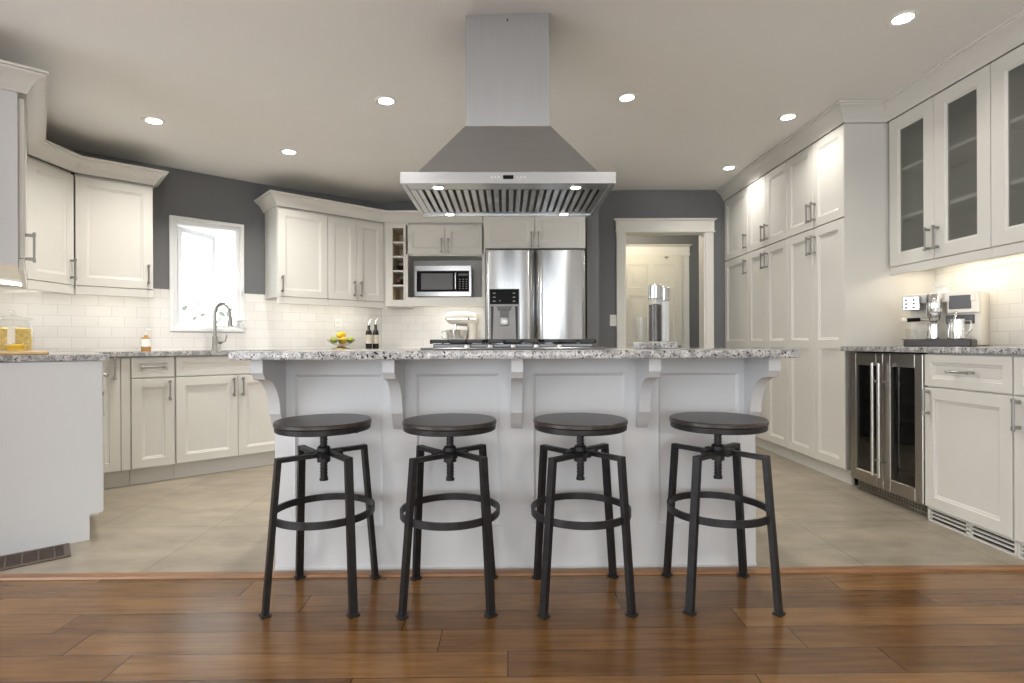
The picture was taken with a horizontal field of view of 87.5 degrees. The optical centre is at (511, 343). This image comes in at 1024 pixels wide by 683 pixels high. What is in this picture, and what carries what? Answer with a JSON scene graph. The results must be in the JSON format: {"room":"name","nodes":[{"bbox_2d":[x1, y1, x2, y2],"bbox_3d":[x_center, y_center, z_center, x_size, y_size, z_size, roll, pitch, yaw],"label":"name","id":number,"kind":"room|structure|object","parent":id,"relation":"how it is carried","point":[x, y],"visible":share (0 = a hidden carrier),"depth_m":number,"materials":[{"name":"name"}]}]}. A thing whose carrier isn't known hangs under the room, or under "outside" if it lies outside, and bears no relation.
{"room":"kitchen","nodes":[
{"label":"kitchen","id":0,"kind":"room"},
{"bbox_2d":[27,148,379,294],"bbox_3d":[-2.535,-0.339,4.506,3.200,2.600,0.150,0,0,-42],"label":"wall","id":1,"kind":"structure","parent":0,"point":[184,193],"depth_m":4.44,"materials":[{"name":"grey paint"}]},
{"bbox_2d":[73,173,152,297],"bbox_3d":[-2.865,-0.739,3.846,0.439,0.818,0.373,0,0,-42],"label":"upper cabinet","id":2,"kind":"object","parent":1,"relation":"attached to","point":[113,219],"visible":1,"depth_m":3.73,"materials":[{"name":"paint"}]},
{"bbox_2d":[75,286,152,297],"bbox_3d":[-2.788,-0.359,3.770,0.369,0.059,0.350,0,0,-1],"label":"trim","id":3,"kind":"structure","parent":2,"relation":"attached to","point":[119,291],"depth_m":3.74,"materials":[{"name":"paint"}]},
{"bbox_2d":[0,286,380,351],"bbox_3d":[-2.452,-0.187,4.474,2.980,0.485,0.010,0,0,-42],"label":"backsplash","id":4,"kind":"structure","parent":1,"relation":"attached to","point":[59,322],"depth_m":4.16,"materials":[{"name":"tile"}]},
{"bbox_2d":[334,319,340,330],"bbox_3d":[-1.676,-0.178,5.152,0.070,0.116,0.008,0,0,-42],"label":"wall outlet","id":5,"kind":"object","parent":4,"relation":"attached to","point":[337,322],"visible":0.99,"depth_m":5.15,"materials":[{"name":"white plastic"}]},
{"bbox_2d":[169,215,248,331],"bbox_3d":[-2.599,-0.558,4.538,0.570,0.922,0.428,0,0,-42],"label":"window","id":6,"kind":"structure","parent":1,"relation":"attached to","point":[177,323],"depth_m":4.47,"materials":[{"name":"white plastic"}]},
{"bbox_2d":[265,206,327,305],"bbox_3d":[-1.891,-0.743,4.710,0.428,0.818,0.373,0,0,-42],"label":"upper cabinet","id":7,"kind":"object","parent":1,"relation":"attached to","point":[296,267],"visible":1,"depth_m":4.60,"materials":[{"name":"paint"}]},
{"bbox_2d":[277,296,327,305],"bbox_3d":[-1.814,-0.364,4.639,0.361,0.059,0.350,0,0,-1],"label":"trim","id":8,"kind":"structure","parent":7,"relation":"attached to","point":[299,300],"depth_m":4.60,"materials":[{"name":"paint"}]},
{"bbox_2d":[254,189,483,222],"bbox_3d":[-0.767,-1.205,4.839,2.982,0.100,0.669,0,0,-8],"label":"trim","id":9,"kind":"structure","parent":7,"relation":"on","point":[270,199],"depth_m":4.82,"materials":[{"name":"paint"}]},
{"bbox_2d":[327,214,385,307],"bbox_3d":[-1.518,-0.744,5.041,0.566,0.818,0.373,0,0,-42],"label":"upper cabinet","id":10,"kind":"object","parent":1,"relation":"attached to","point":[356,263],"visible":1,"depth_m":4.92,"materials":[{"name":"paint"}]},
{"bbox_2d":[328,299,383,307],"bbox_3d":[-1.447,-0.365,4.957,0.454,0.059,0.415,0,0,-1],"label":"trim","id":11,"kind":"structure","parent":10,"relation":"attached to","point":[366,303],"depth_m":4.94,"materials":[{"name":"paint"}]},
{"bbox_2d":[0,0,1023,240],"bbox_3d":[-0.522,-1.529,1.445,7.400,0.242,11.700,0,0,-1],"label":"ceiling","id":12,"kind":"structure","parent":0,"point":[235,84],"depth_m":2.97,"materials":[{"name":"paint"}]},
{"bbox_2d":[141,116,166,125],"bbox_3d":[-2.253,-1.400,3.367,0.135,0.015,0.135,0,0,-6],"label":"recessed light","id":13,"kind":"object","parent":12,"relation":"in","point":[155,121],"visible":1,"depth_m":3.36,"materials":[{"name":"white"}]},
{"bbox_2d":[279,149,298,155],"bbox_3d":[-1.661,-1.426,3.984,0.135,0.015,0.135,0,0,-6],"label":"recessed light","id":14,"kind":"object","parent":12,"relation":"in","point":[290,152],"visible":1,"depth_m":3.98,"materials":[{"name":"white"}]},
{"bbox_2d":[374,96,397,105],"bbox_3d":[-0.761,-1.465,3.233,0.135,0.015,0.135,0,0,-6],"label":"recessed light","id":15,"kind":"object","parent":12,"relation":"in","point":[381,100],"visible":1,"depth_m":3.23,"materials":[{"name":"white"}]},
{"bbox_2d":[400,13,615,216],"bbox_3d":[-0.021,-1.090,2.563,0.916,0.824,0.593,0,0,-1],"label":"range hood","id":16,"kind":"object","parent":12,"relation":"attached to","point":[508,159],"visible":1,"depth_m":2.43,"materials":[{"name":"metal"}]},
{"bbox_2d":[431,185,444,189],"bbox_3d":[-0.321,-0.680,2.329,0.058,0.007,0.058,0,0,-1],"label":"lamp","id":17,"kind":"object","parent":16,"relation":"on","point":[433,187],"depth_m":2.33,"materials":[{"name":"white"}]},
{"bbox_2d":[444,212,454,215],"bbox_3d":[-0.326,-0.680,2.811,0.058,0.007,0.058,0,0,-1],"label":"lamp","id":18,"kind":"object","parent":16,"relation":"on","point":[445,213],"depth_m":2.80,"materials":[{"name":"white"}]},
{"bbox_2d":[558,212,568,215],"bbox_3d":[0.274,-0.683,2.817,0.058,0.007,0.058,0,0,-1],"label":"lamp","id":19,"kind":"object","parent":16,"relation":"on","point":[559,213],"depth_m":2.82,"materials":[{"name":"white"}]},
{"bbox_2d":[569,185,581,189],"bbox_3d":[0.279,-0.683,2.335,0.058,0.007,0.058,0,0,-1],"label":"lamp","id":20,"kind":"object","parent":16,"relation":"on","point":[571,187],"depth_m":2.34,"materials":[{"name":"white"}]},
{"bbox_2d":[616,93,637,102],"bbox_3d":[0.723,-1.544,3.364,0.135,0.015,0.135,0,0,-6],"label":"recessed light","id":21,"kind":"object","parent":12,"relation":"in","point":[627,97],"visible":1,"depth_m":3.36,"materials":[{"name":"white"}]},
{"bbox_2d":[721,165,736,170],"bbox_3d":[1.954,-1.580,4.818,0.136,0.009,0.136,0,0,-1],"label":"recessed light","id":22,"kind":"object","parent":12,"relation":"in","point":[726,168],"visible":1,"depth_m":4.82,"materials":[{"name":"white"}]},
{"bbox_2d":[777,113,798,121],"bbox_3d":[1.927,-1.580,3.736,0.136,0.009,0.136,0,0,-1],"label":"recessed light","id":23,"kind":"object","parent":12,"relation":"in","point":[790,116],"visible":1,"depth_m":3.73,"materials":[{"name":"white"}]},
{"bbox_2d":[886,10,920,26],"bbox_3d":[1.901,-1.580,2.601,0.136,0.009,0.136,0,0,-1],"label":"recessed light","id":24,"kind":"object","parent":12,"relation":"in","point":[905,17],"visible":1,"depth_m":2.60,"materials":[{"name":"white plastic"}]},
{"bbox_2d":[0,571,1023,682],"bbox_3d":[-0.385,0.982,-1.054,7.200,0.060,6.500,0,0,-1],"label":"floor","id":25,"kind":"structure","parent":0,"point":[882,627],"depth_m":1.77,"materials":[{"name":"brown wood"}]},
{"bbox_2d":[259,413,380,619],"bbox_3d":[-0.712,0.620,2.025,0.379,0.666,0.379,0,0,4],"label":"bar stool","id":26,"kind":"object","parent":25,"relation":"on","point":[322,426],"visible":1,"depth_m":1.92,"materials":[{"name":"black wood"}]},
{"bbox_2d":[396,413,499,620],"bbox_3d":[-0.232,0.618,2.016,0.379,0.666,0.379,0,0,3],"label":"bar stool","id":27,"kind":"object","parent":25,"relation":"on","point":[449,425],"visible":1,"depth_m":1.89,"materials":[{"name":"black metal"}]},
{"bbox_2d":[531,413,637,619],"bbox_3d":[0.259,0.616,2.017,0.379,0.666,0.379,0,0,3],"label":"bar stool","id":28,"kind":"object","parent":25,"relation":"on","point":[580,425],"visible":1,"depth_m":1.90,"materials":[{"name":"black metal"}]},
{"bbox_2d":[661,412,785,617],"bbox_3d":[0.780,0.614,2.026,0.379,0.666,0.379,0,0,6],"label":"bar stool","id":29,"kind":"object","parent":25,"relation":"on","point":[719,424],"visible":1,"depth_m":1.92,"materials":[{"name":"black metal"}]},
{"bbox_2d":[0,446,1023,573],"bbox_3d":[-0.445,0.982,4.745,7.200,0.060,5.100,0,0,-1],"label":"floor tile","id":30,"kind":"structure","parent":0,"point":[217,521],"depth_m":2.73,"materials":[{"name":"tile"}]},
{"bbox_2d":[0,543,70,570],"bbox_3d":[-2.174,0.956,2.373,0.330,0.006,0.205,0,0,-42],"label":"floor vent","id":31,"kind":"object","parent":30,"relation":"in","point":[35,556],"visible":1,"depth_m":2.40,"materials":[{"name":"brown metal"}]},
{"bbox_2d":[0,361,108,555],"bbox_3d":[-2.564,0.525,2.851,0.623,0.873,1.018,0,0,-42],"label":"base cabinet","id":32,"kind":"object","parent":30,"relation":"on","point":[52,412],"visible":0.99,"depth_m":2.52,"materials":[{"name":"paint"}]},
{"bbox_2d":[0,348,419,361],"bbox_3d":[-1.598,0.067,4.126,3.788,0.030,1.656,0,0,-42],"label":"countertop","id":33,"kind":"structure","parent":32,"relation":"on","point":[92,355],"depth_m":3.39,"materials":[{"name":"stone"}]},
{"bbox_2d":[0,351,48,354],"bbox_3d":[-2.545,0.048,2.648,0.380,0.017,0.400,0,0,-42],"label":"cutting board","id":34,"kind":"object","parent":33,"relation":"on","point":[1,352],"visible":1,"depth_m":2.57,"materials":[{"name":"brown wood"}]},
{"bbox_2d":[0,311,32,350],"bbox_3d":[-2.528,-0.066,2.704,0.164,0.210,0.164,0,0,-42],"label":"glass canister","id":35,"kind":"object","parent":34,"relation":"on","point":[9,334],"visible":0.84,"depth_m":2.66,"materials":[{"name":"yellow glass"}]},
{"bbox_2d":[141,329,150,350],"bbox_3d":[-2.747,-0.026,4.016,0.064,0.166,0.063,0,0,-42],"label":"soap bottle","id":36,"kind":"object","parent":33,"relation":"on","point":[145,341],"visible":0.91,"depth_m":4.00,"materials":[{"name":"orange plastic"}]},
{"bbox_2d":[211,302,232,349],"bbox_3d":[-2.363,-0.141,4.376,0.170,0.392,0.080,0,0,-4],"label":"kitchen faucet","id":37,"kind":"object","parent":33,"relation":"on","point":[215,342],"visible":0.98,"depth_m":4.35,"materials":[{"name":"silver metal"}]},
{"bbox_2d":[326,339,355,348],"bbox_3d":[-1.560,0.007,4.883,0.262,0.089,0.262,0,0,-42],"label":"fruit bowl","id":38,"kind":"object","parent":33,"relation":"on","point":[337,347],"visible":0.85,"depth_m":4.81,"materials":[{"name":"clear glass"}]},
{"bbox_2d":[330,337,336,343],"bbox_3d":[-1.611,-0.030,4.832,0.060,0.061,0.066,0,0,-39],"label":"lime","id":39,"kind":"object","parent":38,"relation":"in","point":[331,341],"visible":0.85,"depth_m":4.81,"materials":[{"name":"green food"}]},
{"bbox_2d":[336,331,345,337],"bbox_3d":[-1.560,-0.078,4.885,0.074,0.066,0.077,0,0,29],"label":"lemon","id":40,"kind":"object","parent":38,"relation":"in","point":[340,334],"visible":0.96,"depth_m":4.86,"materials":[{"name":"yellow food"}]},
{"bbox_2d":[340,337,346,343],"bbox_3d":[-1.526,-0.026,4.844,0.074,0.067,0.077,0,0,8],"label":"lemon","id":41,"kind":"object","parent":38,"relation":"in","point":[341,341],"visible":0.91,"depth_m":4.82,"materials":[{"name":"yellow food"}]},
{"bbox_2d":[365,320,371,348],"bbox_3d":[-1.391,-0.091,5.200,0.063,0.285,0.063,0,0,-42],"label":"oil bottle","id":42,"kind":"object","parent":33,"relation":"on","point":[368,337],"visible":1,"depth_m":5.18,"materials":[{"name":"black glass"}]},
{"bbox_2d":[372,319,378,348],"bbox_3d":[-1.339,-0.097,5.253,0.063,0.295,0.063,0,0,-42],"label":"oil bottle","id":43,"kind":"object","parent":33,"relation":"on","point":[375,335],"visible":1,"depth_m":5.23,"materials":[{"name":"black glass"}]},
{"bbox_2d":[441,311,478,343],"bbox_3d":[-0.498,-0.132,5.195,0.375,0.358,0.228,0,0,-1],"label":"stand mixer","id":44,"kind":"object","parent":33,"relation":"on","point":[469,319],"visible":0.66,"depth_m":5.14,"materials":[{"name":"white metal"}]},
{"bbox_2d":[441,330,467,338],"bbox_3d":[-0.553,-0.060,5.194,0.264,0.146,0.228,0,0,-1],"label":"bowl","id":45,"kind":"object","parent":44,"relation":"on","point":[450,334],"depth_m":5.10,"materials":[{"name":"silver metal"}]},
{"bbox_2d":[100,356,130,488],"bbox_3d":[-3.038,0.527,3.520,0.804,0.873,0.623,0,0,-42],"label":"base cabinet","id":46,"kind":"object","parent":30,"relation":"on","point":[116,387],"visible":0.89,"depth_m":3.54,"materials":[{"name":"paint"}]},
{"bbox_2d":[129,356,174,484],"bbox_3d":[-2.640,0.525,3.873,0.256,0.873,0.623,0,0,-42],"label":"base cabinet","id":47,"kind":"object","parent":30,"relation":"on","point":[152,378],"visible":0.98,"depth_m":3.68,"materials":[{"name":"paint"}]},
{"bbox_2d":[174,355,274,477],"bbox_3d":[-2.241,0.523,4.227,0.806,0.873,0.623,0,0,-42],"label":"base cabinet","id":48,"kind":"object","parent":30,"relation":"on","point":[223,421],"visible":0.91,"depth_m":3.95,"materials":[{"name":"paint"}]},
{"bbox_2d":[0,565,1023,579],"bbox_3d":[0.031,0.944,2.211,5.600,0.012,0.046,0,0,-1],"label":"trim","id":49,"kind":"structure","parent":30,"relation":"on","point":[941,568],"depth_m":2.20,"materials":[{"name":"brown wood"}]},
{"bbox_2d":[250,358,780,570],"bbox_3d":[0.016,0.504,2.505,2.036,0.892,0.910,0,0,-1],"label":"kitchen island","id":50,"kind":"object","parent":30,"relation":"on","point":[646,392],"visible":0.84,"depth_m":2.26,"materials":[{"name":"paint"}]},
{"bbox_2d":[229,347,798,359],"bbox_3d":[0.008,0.042,2.486,2.108,0.030,1.028,0,0,-1],"label":"island countertop","id":51,"kind":"structure","parent":50,"relation":"on","point":[608,353],"depth_m":1.97,"materials":[{"name":"stone"}]},
{"bbox_2d":[420,339,605,349],"bbox_3d":[0.003,0.004,2.560,0.800,0.046,0.530,0,0,-1],"label":"gas cooktop","id":52,"kind":"object","parent":51,"relation":"in","point":[455,344],"visible":1,"depth_m":2.35,"materials":[{"name":"metal"}]},
{"bbox_2d":[633,342,677,348],"bbox_3d":[0.678,0.009,2.537,0.169,0.030,0.160,0,0,-1],"label":"granite block","id":53,"kind":"object","parent":51,"relation":"on","point":[636,345],"visible":1,"depth_m":2.46,"materials":[{"name":"white stone"}]},
{"bbox_2d":[648,284,661,340],"bbox_3d":[0.668,-0.142,2.497,0.066,0.273,0.066,0,0,-1],"label":"pepper mill","id":54,"kind":"object","parent":53,"relation":"on","point":[654,291],"visible":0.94,"depth_m":2.47,"materials":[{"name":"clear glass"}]},
{"bbox_2d":[657,286,669,340],"bbox_3d":[0.725,-0.141,2.563,0.062,0.269,0.062,0,0,-1],"label":"salt mill","id":55,"kind":"object","parent":53,"relation":"on","point":[664,302],"visible":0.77,"depth_m":2.54,"materials":[{"name":"clear glass"}]},
{"bbox_2d":[483,216,584,338],"bbox_3d":[0.203,-0.118,5.103,0.915,2.135,0.718,0,0,-1],"label":"tall cabinet","id":56,"kind":"object","parent":30,"relation":"on","point":[500,232],"visible":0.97,"depth_m":4.79,"materials":[{"name":"paint"}]},
{"bbox_2d":[485,249,585,343],"bbox_3d":[0.205,0.058,5.027,0.890,1.782,0.811,0,0,-1],"label":"refrigerator","id":57,"kind":"object","parent":30,"relation":"on","point":[530,294],"visible":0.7,"depth_m":4.68,"materials":[{"name":"grey metal"}]},
{"bbox_2d":[724,186,749,347],"bbox_3d":[2.476,-0.262,5.238,0.648,2.402,0.527,0,0,-1],"label":"pantry cabinet","id":58,"kind":"object","parent":30,"relation":"on","point":[736,207],"visible":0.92,"depth_m":5.23,"materials":[{"name":"paint"}]},
{"bbox_2d":[748,161,793,460],"bbox_3d":[2.483,-0.262,4.626,0.648,2.402,0.690,0,0,-1],"label":"pantry cabinet","id":59,"kind":"object","parent":30,"relation":"on","point":[767,196],"visible":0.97,"depth_m":4.55,"materials":[{"name":"paint"}]},
{"bbox_2d":[787,123,934,484],"bbox_3d":[2.490,-0.262,3.917,0.649,2.402,0.723,0,0,-1],"label":"pantry cabinet","id":60,"kind":"object","parent":30,"relation":"on","point":[841,289],"visible":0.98,"depth_m":3.66,"materials":[{"name":"paint"}]},
{"bbox_2d":[716,8,1023,200],"bbox_3d":[2.301,-1.522,3.613,0.367,0.116,3.778,0,0,-1],"label":"trim","id":61,"kind":"structure","parent":60,"relation":"on","point":[1008,35],"depth_m":3.42,"materials":[{"name":"paint"}]},
{"bbox_2d":[850,352,927,516],"bbox_3d":[2.457,0.497,3.167,0.634,0.885,0.608,0,0,-1],"label":"wine cooler","id":62,"kind":"object","parent":30,"relation":"on","point":[887,424],"visible":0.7,"depth_m":3.12,"materials":[{"name":"metal"}]},
{"bbox_2d":[858,480,927,516],"bbox_3d":[2.248,0.910,3.165,0.017,0.061,0.584,0,0,-1],"label":"grille","id":63,"kind":"object","parent":62,"relation":"attached to","point":[912,505],"depth_m":3.13,"materials":[{"name":"metal"}]},
{"bbox_2d":[921,353,1016,556],"bbox_3d":[2.496,0.494,2.606,0.668,0.890,0.498,0,0,-1],"label":"base cabinet","id":64,"kind":"object","parent":30,"relation":"on","point":[969,440],"visible":0.99,"depth_m":2.57,"materials":[{"name":"paint"}]},
{"bbox_2d":[928,506,1016,556],"bbox_3d":[2.236,0.903,2.603,0.032,0.075,0.498,0,0,-1],"label":"grille","id":65,"kind":"object","parent":64,"relation":"attached to","point":[1000,540],"depth_m":2.57,"materials":[{"name":"paint"}]},
{"bbox_2d":[1010,355,1023,559],"bbox_3d":[2.501,0.494,2.105,0.668,0.890,0.500,0,0,-1],"label":"base cabinet","id":66,"kind":"object","parent":30,"relation":"on","point":[1017,403],"visible":1,"depth_m":2.32,"materials":[{"name":"paint"}]},
{"bbox_2d":[840,346,1023,354],"bbox_3d":[2.507,0.033,2.664,0.644,0.031,1.775,0,0,-1],"label":"countertop","id":67,"kind":"structure","parent":66,"relation":"on","point":[1002,350],"depth_m":2.75,"materials":[{"name":"stone"}]},
{"bbox_2d":[901,285,989,346],"bbox_3d":[2.550,-0.165,3.164,0.405,0.364,0.350,0,0,-39],"label":"espresso machine","id":68,"kind":"object","parent":67,"relation":"on","point":[937,307],"visible":1,"depth_m":3.10,"materials":[{"name":"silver metal"}]},
{"bbox_2d":[926,324,939,338],"bbox_3d":[2.461,-0.070,3.128,0.068,0.088,0.068,0,0,-39],"label":"pitcher","id":69,"kind":"object","parent":68,"relation":"on","point":[932,332],"visible":0.84,"depth_m":3.10,"materials":[{"name":"silver metal"}]},
{"bbox_2d":[901,339,977,346],"bbox_3d":[2.483,-0.004,3.117,0.150,0.043,0.325,0,0,-39],"label":"drip tray","id":70,"kind":"object","parent":68,"relation":"on","point":[907,342],"depth_m":3.05,"materials":[{"name":"grey metal"}]},
{"bbox_2d":[947,319,972,338],"bbox_3d":[2.522,-0.082,3.027,0.086,0.112,0.103,0,0,-1],"label":"pitcher","id":71,"kind":"object","parent":68,"relation":"on","point":[956,327],"visible":1,"depth_m":3.00,"materials":[{"name":"silver metal"}]},
{"bbox_2d":[1017,541,1023,559],"bbox_3d":[2.241,0.903,2.103,0.032,0.075,0.500,0,0,-1],"label":"grille","id":72,"kind":"object","parent":66,"relation":"attached to","point":[1020,544],"depth_m":2.34,"materials":[{"name":"paint"}]},
{"bbox_2d":[380,190,740,347],"bbox_3d":[0.690,-0.353,5.553,4.500,2.600,0.130,0,0,-1],"label":"wall","id":73,"kind":"structure","parent":0,"point":[618,203],"depth_m":5.50,"materials":[{"name":"grey paint"}]},
{"bbox_2d":[385,223,410,308],"bbox_3d":[-1.118,-0.755,5.286,0.188,0.800,0.335,0,0,-1],"label":"wine rack","id":74,"kind":"object","parent":73,"relation":"attached to","point":[394,232],"visible":0.77,"depth_m":5.12,"materials":[{"name":"paint"}]},
{"bbox_2d":[393,242,402,248],"bbox_3d":[-1.094,-0.968,5.279,0.099,0.016,0.316,0,0,-1],"label":"shelf","id":75,"kind":"object","parent":74,"relation":"attached to","point":[397,245],"depth_m":5.20,"materials":[{"name":"paint"}]},
{"bbox_2d":[393,256,402,262],"bbox_3d":[-1.093,-0.830,5.279,0.099,0.016,0.316,0,0,-1],"label":"shelf","id":76,"kind":"object","parent":74,"relation":"attached to","point":[397,259],"depth_m":5.20,"materials":[{"name":"paint"}]},
{"bbox_2d":[393,270,402,275],"bbox_3d":[-1.093,-0.692,5.279,0.099,0.016,0.316,0,0,-1],"label":"shelf","id":77,"kind":"object","parent":74,"relation":"attached to","point":[395,272],"depth_m":5.16,"materials":[{"name":"paint"}]},
{"bbox_2d":[393,285,402,289],"bbox_3d":[-1.092,-0.555,5.279,0.099,0.016,0.316,0,0,-1],"label":"shelf","id":78,"kind":"object","parent":74,"relation":"attached to","point":[395,287],"depth_m":5.19,"materials":[{"name":"paint"}]},
{"bbox_2d":[381,306,483,347],"bbox_3d":[-0.798,-0.164,5.468,1.070,0.425,0.008,0,0,-1],"label":"backsplash","id":79,"kind":"structure","parent":73,"relation":"attached to","point":[400,328],"depth_m":5.46,"materials":[{"name":"tile"}]},
{"bbox_2d":[405,223,483,308],"bbox_3d":[-0.643,-0.757,5.272,0.757,0.800,0.373,0,0,-1],"label":"upper cabinet","id":80,"kind":"object","parent":73,"relation":"attached to","point":[426,244],"visible":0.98,"depth_m":5.13,"materials":[{"name":"paint"}]},
{"bbox_2d":[415,266,472,296],"bbox_3d":[-0.664,-0.596,5.271,0.543,0.305,0.308,0,0,-1],"label":"microwave oven","id":81,"kind":"object","parent":80,"relation":"in","point":[430,281],"visible":0.92,"depth_m":5.14,"materials":[{"name":"grey metal"}]},
{"bbox_2d":[610,315,616,325],"bbox_3d":[1.039,-0.236,5.487,0.070,0.116,0.008,0,0,-1],"label":"light switch","id":82,"kind":"object","parent":73,"relation":"attached to","point":[613,322],"visible":1,"depth_m":5.49,"materials":[{"name":"white plastic"}]},
{"bbox_2d":[614,218,716,347],"bbox_3d":[1.571,-0.167,5.541,1.056,2.221,0.181,0,0,-1],"label":"trim","id":83,"kind":"structure","parent":73,"relation":"attached to","point":[703,227],"depth_m":5.48,"materials":[{"name":"paint"}]},
{"bbox_2d":[585,210,598,346],"bbox_3d":[0.735,-0.353,5.183,0.108,2.600,0.609,0,0,-1],"label":"wall","id":84,"kind":"structure","parent":0,"point":[591,222],"depth_m":4.88,"materials":[{"name":"grey paint"}]},
{"bbox_2d":[626,235,698,347],"bbox_3d":[1.632,-0.357,6.332,3.000,2.600,1.410,0,0,-1],"label":"wall","id":85,"kind":"structure","parent":0,"point":[630,239],"depth_m":6.92,"materials":[{"name":"grey paint"}]},
{"bbox_2d":[626,255,682,347],"bbox_3d":[1.793,-0.103,6.856,0.810,2.080,0.121,0,0,-1],"label":"door","id":86,"kind":"structure","parent":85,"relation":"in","point":[642,271],"depth_m":6.88,"materials":[{"name":"paint"}]},
{"bbox_2d":[626,244,691,347],"bbox_3d":[1.792,-0.166,6.898,1.056,2.216,0.050,0,0,-1],"label":"trim","id":87,"kind":"structure","parent":85,"relation":"attached to","point":[631,249],"depth_m":6.90,"materials":[{"name":"paint"}]},
{"bbox_3d":[2.911,-0.363,0.721,0.120,2.600,9.780,0,0,-1],"label":"wall","id":88,"kind":"structure","parent":0,"visible":0},
{"bbox_2d":[889,64,992,275],"bbox_3d":[2.637,-0.955,3.164,0.364,1.017,0.738,0,0,-1],"label":"upper cabinet","id":89,"kind":"object","parent":88,"relation":"attached to","point":[940,148],"visible":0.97,"depth_m":3.22,"materials":[{"name":"paint"}]},
{"bbox_2d":[902,135,976,173],"bbox_3d":[2.661,-1.122,3.164,0.286,0.020,0.700,0,0,-1],"label":"shelf","id":90,"kind":"object","parent":89,"relation":"attached to","point":[963,154],"depth_m":3.21,"materials":[{"name":"paint"}]},
{"bbox_2d":[902,192,976,220],"bbox_3d":[2.663,-0.812,3.164,0.286,0.020,0.700,0,0,-1],"label":"shelf","id":91,"kind":"object","parent":89,"relation":"attached to","point":[965,206],"depth_m":3.20,"materials":[{"name":"paint"}]},
{"bbox_2d":[890,248,991,275],"bbox_3d":[2.509,-0.473,3.163,0.020,0.054,0.738,0,0,-1],"label":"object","id":92,"kind":"object","parent":89,"relation":"attached to","point":[967,255],"depth_m":3.11,"materials":[{"name":"paint"}]},
{"bbox_2d":[935,253,1023,345],"bbox_3d":[2.830,-0.248,2.395,0.008,0.528,2.330,0,0,-1],"label":"backsplash","id":93,"kind":"structure","parent":88,"relation":"attached to","point":[1002,278],"depth_m":3.09,"materials":[{"name":"tile"}]},
{"bbox_2d":[991,44,1023,257],"bbox_3d":[2.645,-0.955,2.424,0.364,1.017,0.738,0,0,-1],"label":"upper cabinet","id":94,"kind":"object","parent":88,"relation":"attached to","point":[1007,72],"visible":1,"depth_m":2.75,"materials":[{"name":"paint"}]},
{"bbox_2d":[992,242,1023,257],"bbox_3d":[2.517,-0.473,2.422,0.020,0.054,0.738,0,0,-1],"label":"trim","id":95,"kind":"structure","parent":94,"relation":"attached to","point":[1000,249],"depth_m":2.71,"materials":[{"name":"paint"}]},
{"bbox_2d":[1010,114,1023,128],"bbox_3d":[2.669,-1.122,2.424,0.286,0.020,0.700,0,0,-1],"label":"shelf","id":96,"kind":"object","parent":94,"relation":"attached to","point":[1018,122],"depth_m":2.70,"materials":[{"name":"paint"}]},
{"bbox_2d":[1010,177,1023,188],"bbox_3d":[2.670,-0.812,2.424,0.286,0.020,0.700,0,0,-1],"label":"shelf","id":97,"kind":"object","parent":94,"relation":"attached to","point":[1018,183],"depth_m":2.70,"materials":[{"name":"paint"}]},
{"bbox_3d":[-3.031,-0.337,2.791,0.120,2.600,1.757,0,0,-42],"label":"wall","id":98,"kind":"structure","parent":0,"visible":0},
{"bbox_2d":[0,89,35,288],"bbox_3d":[-2.685,-0.739,2.759,0.343,0.818,1.030,0,0,-42],"label":"upper cabinet","id":99,"kind":"object","parent":98,"relation":"attached to","point":[14,235],"visible":1,"depth_m":2.44,"materials":[{"name":"paint"}]},
{"bbox_2d":[0,281,21,285],"bbox_3d":[-3.182,-0.380,3.462,0.030,0.012,0.280,0,0,-1],"label":"light","id":100,"kind":"object","parent":99,"relation":"attached to","point":[1,282],"depth_m":3.39,"materials":[{"name":"white"}]},
{"bbox_2d":[18,259,26,288],"bbox_3d":[-2.650,-0.360,2.819,0.779,0.059,0.824,0,0,-1],"label":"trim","id":101,"kind":"structure","parent":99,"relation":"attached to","point":[22,267],"depth_m":2.61,"materials":[{"name":"paint"}]},
{"bbox_2d":[0,59,168,188],"bbox_3d":[-2.615,-1.197,3.191,0.587,0.100,2.027,0,0,-14],"label":"trim","id":102,"kind":"structure","parent":99,"relation":"on","point":[32,82],"depth_m":3.23,"materials":[{"name":"paint"}]},
{"bbox_2d":[0,155,76,293],"bbox_3d":[-3.152,-0.737,3.441,0.542,0.818,0.603,0,0,-42],"label":"upper cabinet","id":103,"kind":"object","parent":98,"relation":"attached to","point":[50,188],"visible":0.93,"depth_m":3.41,"materials":[{"name":"paint"}]},
{"bbox_2d":[27,279,73,293],"bbox_3d":[-2.943,-0.359,3.411,0.018,0.059,0.353,0,0,-1],"label":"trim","id":104,"kind":"structure","parent":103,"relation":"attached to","point":[48,285],"depth_m":3.41,"materials":[{"name":"paint"}]},
{"label":"outside","id":105,"kind":"structure","parent":0,"visible":0},
{"bbox_3d":[-6.711,1.229,6.450,9.996,0.100,9.010,0,0,-1],"label":"garden","id":106,"kind":"object","parent":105,"visible":0},
{"bbox_2d":[183,302,233,323],"bbox_3d":[-4.980,0.298,7.146,4.504,1.874,1.697,0,0,-39],"label":"hedge","id":107,"kind":"object","parent":106,"relation":"on","point":[221,313],"visible":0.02,"depth_m":7.66,"materials":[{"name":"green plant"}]},
{"bbox_3d":[-2.410,0.018,2.601,0.092,0.041,0.092,0,0,-42],"label":"glass dish","id":108,"kind":"object","parent":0,"visible":0},
{"bbox_2d":[5,344,26,350],"bbox_3d":[-2.410,0.019,2.601,0.078,0.030,0.078,0,0,-1],"label":"slices","id":109,"kind":"object","parent":108,"relation":"in","point":[11,347],"visible":1,"depth_m":2.58,"materials":[{"name":"yellow food"}]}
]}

